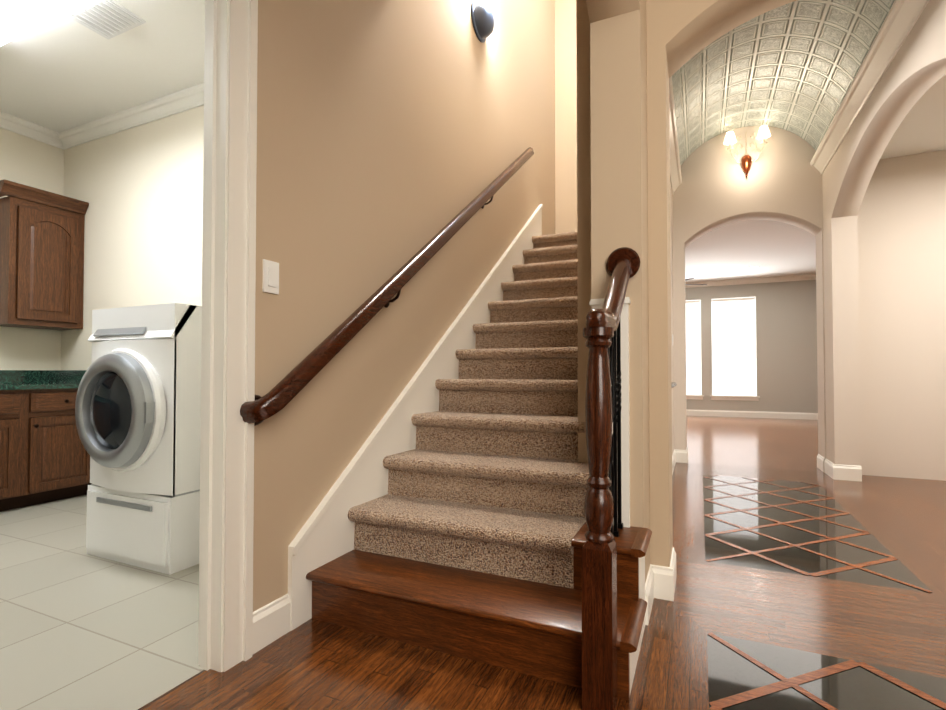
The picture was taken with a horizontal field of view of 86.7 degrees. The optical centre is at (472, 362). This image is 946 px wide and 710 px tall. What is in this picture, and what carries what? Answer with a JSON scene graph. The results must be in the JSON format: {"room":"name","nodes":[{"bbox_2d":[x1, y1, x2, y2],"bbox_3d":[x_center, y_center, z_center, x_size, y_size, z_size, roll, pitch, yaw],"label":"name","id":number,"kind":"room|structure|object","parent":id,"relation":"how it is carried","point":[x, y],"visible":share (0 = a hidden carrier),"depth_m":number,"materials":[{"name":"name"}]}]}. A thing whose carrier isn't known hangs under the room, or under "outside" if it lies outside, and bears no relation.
{"room":"house hallway","nodes":[
{"label":"house hallway","id":0,"kind":"room"},
{"bbox_2d":[0,495,202,709],"bbox_3d":[-2.749,1.033,1.909,3.560,0.001,3.750,-1,-1,24],"label":"floor","id":1,"kind":"structure","parent":0,"point":[81,628],"depth_m":2.00,"materials":[{"name":"white tile"}]},
{"bbox_2d":[0,382,35,511],"bbox_3d":[-3.683,0.603,3.406,0.619,0.917,0.830,-1,-1,24],"label":"base cabinet","id":2,"kind":"object","parent":1,"relation":"on","point":[17,399],"depth_m":3.60,"materials":[{"name":"brown wood"}]},
{"bbox_2d":[0,370,86,389],"bbox_3d":[-3.977,0.171,2.754,0.630,0.326,3.245,-1,-1,24],"label":"countertop","id":3,"kind":"structure","parent":2,"relation":"on","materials":[{"name":"green stone"}]},
{"bbox_2d":[0,378,91,504],"bbox_3d":[-3.424,0.614,3.977,0.619,0.917,0.544,-1,-1,24],"label":"base cabinet","id":4,"kind":"object","parent":1,"relation":"on","point":[44,456],"depth_m":3.84,"materials":[{"name":"brown wood"}]},
{"bbox_2d":[75,303,201,574],"bbox_3d":[-1.661,0.382,2.928,0.690,1.340,0.917,-1,-1,24],"label":"washer","id":5,"kind":"object","parent":1,"relation":"on","point":[138,410],"visible":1,"depth_m":2.54,"materials":[{"name":"white metal"}]},
{"bbox_2d":[0,0,945,611],"bbox_3d":[1.603,-1.908,4.977,9.240,6.000,15.070,-1,-1,24],"label":"wall","id":6,"kind":"structure","parent":0,"point":[394,136],"depth_m":3.21,"materials":[{"name":"beige paint"}]},
{"bbox_2d":[0,111,67,149],"bbox_3d":[-4.334,-1.953,2.685,0.080,0.100,3.750,-1,-1,24],"label":"crown molding","id":7,"kind":"structure","parent":6,"relation":"attached to","point":[9,122],"depth_m":4.13,"materials":[{"name":"white wood"}]},
{"bbox_2d":[0,179,88,329],"bbox_3d":[-3.535,-0.819,4.044,0.385,1.065,0.565,-1,-1,24],"label":"upper cabinet","id":8,"kind":"object","parent":6,"relation":"attached to","point":[41,258],"visible":1,"depth_m":3.96,"materials":[{"name":"brown wood"}]},
{"bbox_2d":[56,83,203,147],"bbox_3d":[-1.969,-1.935,3.627,3.430,0.100,0.080,-1,-1,24],"label":"crown molding","id":9,"kind":"structure","parent":6,"relation":"attached to","point":[192,97],"depth_m":3.93,"materials":[{"name":"white wood"}]},
{"bbox_2d":[198,0,257,671],"bbox_3d":[-1.075,-0.263,1.278,0.140,2.566,1.160,-1,-1,24],"label":"door frame","id":10,"kind":"structure","parent":6,"relation":"attached to","point":[225,633],"depth_m":1.71,"materials":[{"name":"white wood"}]},
{"bbox_2d":[262,259,278,294],"bbox_3d":[-0.752,-0.319,1.871,0.010,0.120,0.073,-1,-1,24],"label":"light switch","id":11,"kind":"object","parent":6,"relation":"attached to","point":[270,276],"visible":1,"depth_m":1.86,"materials":[{"name":"white plastic"}]},
{"bbox_2d":[240,147,533,425],"bbox_3d":[-0.133,-0.846,3.113,0.121,2.197,3.041,-1,-1,24],"label":"handrail","id":12,"kind":"object","parent":6,"relation":"attached to","point":[290,386],"depth_m":2.20,"materials":[{"name":"brown wood"}]},
{"bbox_2d":[471,0,494,42],"bbox_3d":[0.091,-2.494,3.648,0.114,0.270,0.270,-1,-1,24],"label":"sconce","id":13,"kind":"object","parent":6,"relation":"attached to","point":[482,16],"visible":0.98,"depth_m":3.59,"materials":[{"name":"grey metal"}]},
{"bbox_2d":[645,547,675,624],"bbox_3d":[0.833,0.968,2.212,0.096,0.140,0.560,-1,-1,24],"label":"baseboard","id":14,"kind":"structure","parent":6,"relation":"attached to","point":[660,583],"depth_m":2.19,"materials":[{"name":"white wood"}]},
{"bbox_2d":[669,76,681,194],"bbox_3d":[1.586,-1.976,4.069,0.100,0.140,3.340,-1,-1,24],"label":"crown molding","id":15,"kind":"structure","parent":6,"relation":"attached to","point":[675,168],"depth_m":4.63,"materials":[{"name":"beige wood"}]},
{"bbox_2d":[672,449,679,474],"bbox_3d":[1.559,1.004,4.024,0.040,0.140,3.340,-1,-1,24],"label":"baseboard","id":16,"kind":"structure","parent":6,"relation":"attached to","point":[676,454],"depth_m":5.45,"materials":[{"name":"white wood"}]},
{"bbox_2d":[684,448,687,462],"bbox_3d":[2.396,1.035,5.633,0.036,0.140,0.316,-1,-1,24],"label":"baseboard","id":17,"kind":"structure","parent":6,"relation":"attached to","point":[685,451],"depth_m":5.49,"materials":[{"name":"white wood"}]},
{"bbox_2d":[686,297,759,400],"bbox_3d":[4.810,-0.294,11.630,3.180,2.290,0.150,-1,-1,24],"label":"window","id":18,"kind":"structure","parent":6,"relation":"in","point":[720,397],"depth_m":11.18,"materials":[{"name":"white wood"}]},
{"bbox_2d":[686,297,756,395],"bbox_3d":[4.815,-0.342,11.643,3.072,2.186,0.038,-1,-1,24],"label":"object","id":19,"kind":"structure","parent":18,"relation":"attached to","point":[733,346],"depth_m":11.24,"materials":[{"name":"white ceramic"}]},
{"bbox_2d":[723,125,770,176],"bbox_3d":[2.869,-2.196,5.256,0.434,0.495,0.167,-1,-1,24],"label":"sconce","id":20,"kind":"object","parent":6,"relation":"attached to","point":[747,160],"visible":0.94,"depth_m":5.26,"materials":[{"name":"white glass"}]},
{"bbox_2d":[685,274,815,287],"bbox_3d":[5.546,-1.782,11.248,7.000,0.110,0.090,-1,-1,24],"label":"crown molding","id":21,"kind":"structure","parent":6,"relation":"attached to","point":[806,276],"depth_m":10.97,"materials":[{"name":"beige wood"}]},
{"bbox_2d":[686,409,817,419],"bbox_3d":[5.561,1.144,11.224,7.000,0.140,0.016,-1,-1,24],"label":"baseboard","id":22,"kind":"structure","parent":6,"relation":"attached to","point":[689,412],"depth_m":10.97,"materials":[{"name":"white wood"}]},
{"bbox_2d":[817,454,839,479],"bbox_3d":[3.480,1.022,4.950,0.026,0.140,0.666,-1,-1,24],"label":"baseboard","id":23,"kind":"structure","parent":6,"relation":"attached to","point":[831,469],"depth_m":4.82,"materials":[{"name":"white wood"}]},
{"bbox_2d":[810,0,928,173],"bbox_3d":[2.770,-1.987,3.532,0.100,0.140,3.340,-1,-1,24],"label":"crown molding","id":24,"kind":"structure","parent":6,"relation":"attached to","point":[900,20],"depth_m":3.43,"materials":[{"name":"beige wood"}]},
{"bbox_2d":[0,0,945,282],"bbox_3d":[1.597,-3.483,4.994,9.000,3.050,14.800,-1,-1,24],"label":"ceiling","id":25,"kind":"structure","parent":0,"point":[62,72],"depth_m":3.63,"materials":[{"name":"white paint"}]},
{"bbox_2d":[0,0,88,45],"bbox_3d":[-2.378,-1.951,2.677,1.410,0.105,0.290,-1,-1,24],"label":"ceiling light","id":26,"kind":"object","parent":25,"relation":"attached to","point":[18,18],"visible":1,"depth_m":2.73,"materials":[{"name":"white"}]},
{"bbox_2d":[64,0,145,38],"bbox_3d":[-2.129,-1.988,2.899,0.360,0.022,0.240,-1,-1,24],"label":"ceiling vent","id":27,"kind":"object","parent":25,"relation":"in","point":[108,19],"visible":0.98,"depth_m":2.89,"materials":[{"name":"white metal"}]},
{"bbox_2d":[685,278,706,284],"bbox_3d":[3.525,-1.444,9.078,1.298,0.870,1.249,-1,-1,24],"label":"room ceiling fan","id":28,"kind":"object","parent":25,"relation":"hanging from","point":[693,284],"visible":0.1,"depth_m":8.93,"materials":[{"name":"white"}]},
{"bbox_2d":[138,416,945,709],"bbox_3d":[2.508,1.083,4.492,7.000,0.001,14.800,-1,-1,24],"label":"floor","id":29,"kind":"structure","parent":0,"point":[786,622],"depth_m":1.96,"materials":[{"name":"brown wood"}]},
{"bbox_2d":[288,204,651,700],"bbox_3d":[0.766,-0.276,3.678,1.283,2.684,4.350,-1,-1,24],"label":"stair","id":30,"kind":"structure","parent":29,"relation":"on","point":[447,516],"depth_m":2.18,"materials":[{"name":"brown carpet"}]},
{"bbox_2d":[581,247,640,709],"bbox_3d":[0.483,0.280,1.738,0.132,1.499,0.618,-1,-1,24],"label":"rail","id":31,"kind":"object","parent":30,"relation":"on","point":[602,336],"visible":1,"depth_m":1.48,"materials":[{"name":"brown wood"}]},
{"bbox_2d":[703,475,945,709],"bbox_3d":[1.482,1.034,2.081,0.935,0.001,5.740,-1,-1,24],"label":"floor","id":32,"kind":"structure","parent":29,"relation":"on","point":[784,683],"depth_m":2.51,"materials":[{"name":"brown wood"}]},
{"bbox_2d":[672,0,894,165],"bbox_3d":[2.178,-2.292,3.807,1.400,0.481,3.340,-1,-1,24],"label":"vault","id":33,"kind":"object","parent":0,"point":[793,67],"visible":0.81,"depth_m":4.16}
]}

